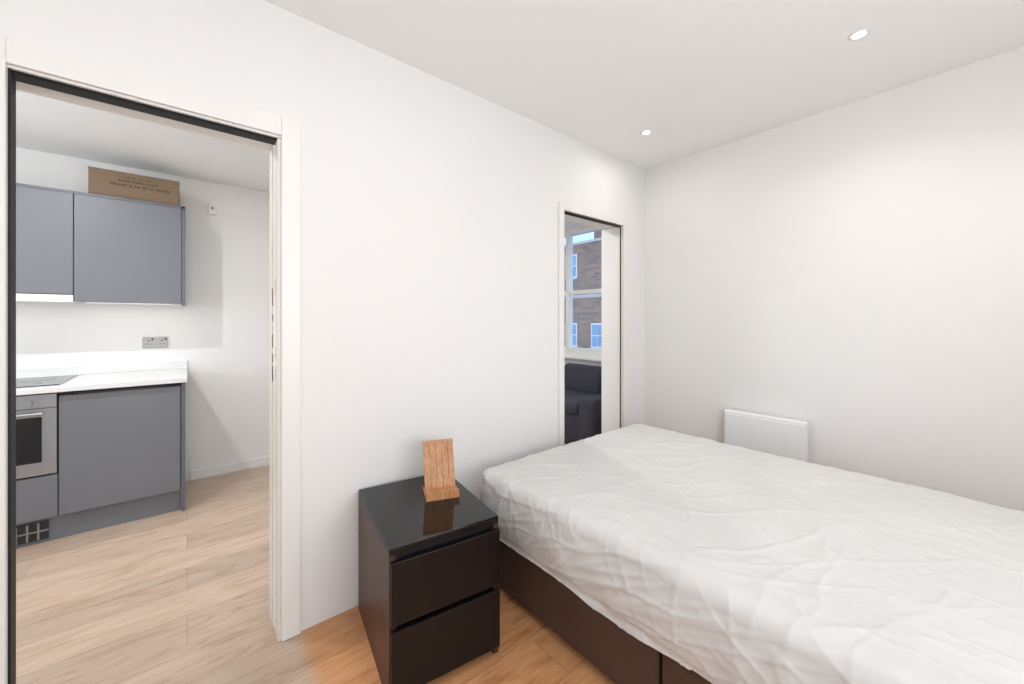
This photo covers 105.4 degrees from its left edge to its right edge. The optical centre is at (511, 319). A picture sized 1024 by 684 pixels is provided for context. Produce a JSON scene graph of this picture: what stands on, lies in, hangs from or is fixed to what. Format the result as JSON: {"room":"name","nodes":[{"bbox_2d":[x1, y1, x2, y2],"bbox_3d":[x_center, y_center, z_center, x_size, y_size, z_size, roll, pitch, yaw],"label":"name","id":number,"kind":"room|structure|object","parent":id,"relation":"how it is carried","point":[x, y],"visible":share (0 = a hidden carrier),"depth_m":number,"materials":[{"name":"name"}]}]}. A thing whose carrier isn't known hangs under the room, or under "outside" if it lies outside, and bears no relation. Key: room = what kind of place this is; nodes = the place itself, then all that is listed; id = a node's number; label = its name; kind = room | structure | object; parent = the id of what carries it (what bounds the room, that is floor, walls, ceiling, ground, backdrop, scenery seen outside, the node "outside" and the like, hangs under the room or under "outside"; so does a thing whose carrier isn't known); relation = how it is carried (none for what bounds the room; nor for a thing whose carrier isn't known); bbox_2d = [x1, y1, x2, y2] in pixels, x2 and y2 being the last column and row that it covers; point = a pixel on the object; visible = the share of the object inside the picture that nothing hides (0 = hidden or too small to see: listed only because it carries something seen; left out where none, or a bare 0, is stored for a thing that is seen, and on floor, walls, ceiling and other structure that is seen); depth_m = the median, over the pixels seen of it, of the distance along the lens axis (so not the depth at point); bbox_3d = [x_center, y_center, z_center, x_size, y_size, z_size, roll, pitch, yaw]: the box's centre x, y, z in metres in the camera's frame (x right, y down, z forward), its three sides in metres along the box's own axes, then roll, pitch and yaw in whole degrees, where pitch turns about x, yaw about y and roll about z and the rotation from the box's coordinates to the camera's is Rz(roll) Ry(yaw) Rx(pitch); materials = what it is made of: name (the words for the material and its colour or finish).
{"room":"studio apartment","nodes":[
{"label":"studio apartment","id":0,"kind":"room"},
{"bbox_2d":[16,147,268,480],"bbox_3d":[-2.099,0.025,3.613,6.400,2.530,0.100,0,0,-40],"label":"wall","id":1,"kind":"structure","parent":0,"point":[221,331],"depth_m":3.20,"materials":[{"name":"paint"}]},
{"bbox_2d":[16,183,184,305],"bbox_3d":[-3.180,-0.471,2.419,1.770,0.712,0.352,0,0,-40],"label":"upper cabinet","id":2,"kind":"object","parent":1,"relation":"attached to","point":[73,247],"visible":0.98,"depth_m":2.57,"materials":[{"name":"grey"}]},
{"bbox_2d":[88,166,179,205],"bbox_3d":[-2.697,-0.919,2.812,0.459,0.185,0.267,0,0,-40],"label":"cardboard box","id":3,"kind":"object","parent":2,"relation":"on","point":[106,182],"visible":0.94,"depth_m":2.70,"materials":[{"name":"brown cardboard"}]},
{"bbox_2d":[142,337,167,347],"bbox_3d":[-2.745,0.172,3.002,0.145,0.085,0.013,0,0,-40],"label":"power socket","id":4,"kind":"object","parent":1,"relation":"attached to","point":[147,342],"visible":1,"depth_m":3.00,"materials":[{"name":"metal"}]},
{"bbox_2d":[208,204,215,214],"bbox_3d":[-2.475,-0.912,3.220,0.050,0.085,0.023,0,0,-40],"label":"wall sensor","id":5,"kind":"object","parent":1,"relation":"attached to","point":[211,207],"visible":1,"depth_m":3.21,"materials":[{"name":"plastic"}]},
{"bbox_2d":[190,456,268,480],"bbox_3d":[-1.172,1.252,4.312,3.680,0.075,0.014,0,0,-40],"label":"baseboard","id":6,"kind":"structure","parent":1,"relation":"attached to","point":[247,464],"depth_m":3.29,"materials":[{"name":"white wood"}]},
{"bbox_2d":[16,90,583,230],"bbox_3d":[-1.437,-1.190,2.818,6.400,0.100,2.170,0,0,-40],"label":"ceiling","id":7,"kind":"structure","parent":0,"point":[43,124],"depth_m":2.53,"materials":[{"name":"paint"}]},
{"bbox_2d":[16,443,615,683],"bbox_3d":[-0.349,1.340,1.512,6.400,0.100,5.570,0,0,-40],"label":"floor","id":8,"kind":"structure","parent":0,"point":[175,597],"depth_m":1.68,"materials":[{"name":"brown wood"}]},
{"bbox_2d":[16,382,184,548],"bbox_3d":[-3.092,0.856,2.298,1.790,0.868,0.600,0,0,-40],"label":"base cabinet","id":9,"kind":"object","parent":8,"relation":"on","point":[122,449],"visible":0.84,"depth_m":2.42,"materials":[{"name":"grey wood"}]},
{"bbox_2d":[16,392,59,478],"bbox_3d":[-3.027,0.658,2.259,0.594,0.463,0.554,0,0,-40],"label":"built-in oven","id":10,"kind":"object","parent":9,"relation":"in","point":[37,415],"visible":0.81,"depth_m":2.22,"materials":[{"name":"metal"}]},
{"bbox_2d":[16,361,186,395],"bbox_3d":[-3.096,0.373,2.295,1.822,0.095,0.650,0,0,-40],"label":"countertop","id":11,"kind":"structure","parent":9,"relation":"on","point":[92,377],"depth_m":2.63,"materials":[{"name":"white stone"}]},
{"bbox_2d":[16,375,77,387],"bbox_3d":[-3.062,0.381,2.317,0.580,0.006,0.500,0,0,-40],"label":"induction hob","id":12,"kind":"object","parent":11,"relation":"in","point":[53,380],"visible":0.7,"depth_m":2.40,"materials":[{"name":"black glass"}]},
{"bbox_2d":[359,474,499,683],"bbox_3d":[-0.365,1.025,1.624,0.418,0.530,0.548,0,0,-32],"label":"bedside table","id":13,"kind":"object","parent":8,"relation":"on","point":[429,572],"visible":0.89,"depth_m":1.42,"materials":[{"name":"black wood"}]},
{"bbox_2d":[422,438,458,501],"bbox_3d":[-0.316,0.653,1.717,0.140,0.214,0.148,0,0,-20],"label":"tablet stand","id":14,"kind":"object","parent":13,"relation":"on","point":[439,465],"visible":1,"depth_m":1.74,"materials":[{"name":"brown wood"}]},
{"bbox_2d":[564,363,601,443],"bbox_3d":[0.473,0.896,4.462,0.840,0.787,1.810,0,0,-40],"label":"sofa","id":15,"kind":"object","parent":8,"relation":"on","point":[582,383],"visible":0.2,"depth_m":3.76,"materials":[{"name":"fabric"}]},
{"bbox_2d":[480,423,1023,683],"bbox_3d":[0.982,1.005,1.645,1.453,0.571,1.985,0,0,-40],"label":"bed","id":16,"kind":"object","parent":8,"relation":"on","point":[658,555],"visible":0.99,"depth_m":1.28,"materials":[{"name":"fabric"}]},
{"bbox_2d":[0,0,644,683],"bbox_3d":[-0.678,-0.033,1.908,6.400,2.645,0.200,0,0,-40],"label":"wall","id":17,"kind":"structure","parent":0,"point":[429,204],"depth_m":1.82,"materials":[{"name":"paint"}]},
{"bbox_2d":[7,64,280,683],"bbox_3d":[-1.282,0.275,1.402,0.755,2.030,0.204,0,0,-40],"label":"trim","id":18,"kind":"structure","parent":17,"relation":"attached to","point":[15,73],"depth_m":1.37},
{"bbox_2d":[0,35,300,683],"bbox_3d":[-1.191,0.237,1.343,0.830,2.105,0.012,0,0,-40],"label":"trim","id":19,"kind":"structure","parent":17,"relation":"attached to","point":[19,53],"depth_m":1.49,"materials":[{"name":"white wood"}]},
{"bbox_2d":[558,201,628,445],"bbox_3d":[0.621,0.250,2.852,0.805,2.080,0.012,0,0,-40],"label":"trim","id":20,"kind":"structure","parent":17,"relation":"attached to","point":[562,206],"depth_m":2.62,"materials":[{"name":"white wood"}]},
{"bbox_2d":[564,211,623,433],"bbox_3d":[0.548,0.275,2.927,0.690,2.030,0.204,0,0,-40],"label":"trim","id":21,"kind":"structure","parent":17,"relation":"attached to","point":[612,238],"depth_m":3.13,"materials":[{"name":"white wood"}]},
{"bbox_2d":[564,226,601,366],"bbox_3d":[0.977,0.025,4.764,0.200,2.530,2.070,0,0,-40],"label":"wall","id":22,"kind":"structure","parent":0,"point":[566,360],"depth_m":4.77,"materials":[{"name":"paint"}]},
{"bbox_2d":[564,227,601,361],"bbox_3d":[0.796,-0.320,4.848,0.150,1.600,1.350,0,0,-40],"label":"window","id":23,"kind":"structure","parent":22,"relation":"in","point":[573,352],"depth_m":4.94,"materials":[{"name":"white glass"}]},
{"bbox_2d":[264,0,1023,169],"bbox_3d":[0.275,-1.305,0.490,5.050,0.100,3.200,0,0,-40],"label":"ceiling","id":24,"kind":"structure","parent":0,"point":[700,75],"depth_m":1.82,"materials":[{"name":"paint"}]},
{"bbox_2d":[640,130,652,135],"bbox_3d":[0.898,-1.253,2.609,0.080,0.004,0.080,0,0,-40],"label":"recessed light","id":25,"kind":"object","parent":24,"relation":"in","point":[644,132],"visible":1,"depth_m":2.61,"materials":[{"name":"white"}]},
{"bbox_2d":[847,28,871,40],"bbox_3d":[1.526,-1.253,1.714,0.080,0.004,0.080,0,0,-40],"label":"recessed light","id":26,"kind":"object","parent":24,"relation":"in","point":[859,34],"visible":1,"depth_m":1.71,"materials":[{"name":"white"}]},
{"bbox_2d":[724,409,807,461],"bbox_3d":[1.648,0.956,2.551,0.098,0.668,0.470,0,0,-40],"label":"heater","id":27,"kind":"object","parent":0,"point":[784,437],"visible":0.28,"depth_m":2.50,"materials":[{"name":"metal"}]},
{"bbox_2d":[645,47,1023,510],"bbox_3d":[2.184,-0.033,2.080,0.120,2.645,3.200,0,0,-40],"label":"wall","id":28,"kind":"structure","parent":0,"point":[854,272],"depth_m":2.20,"materials":[{"name":"paint"}]},
{"label":"outside","id":29,"kind":"structure","parent":0,"visible":0},
{"bbox_3d":[14.215,7.390,33.711,55.000,0.200,70.000,0,0,-40],"label":"ground","id":30,"kind":"structure","parent":29,"visible":0},
{"bbox_2d":[564,230,601,348],"bbox_3d":[6.859,0.115,27.582,6.150,14.350,22.000,0,0,-40],"label":"building","id":31,"kind":"structure","parent":30,"relation":"on","point":[587,255],"depth_m":25.41,"materials":[{"name":"brick"}]}
]}

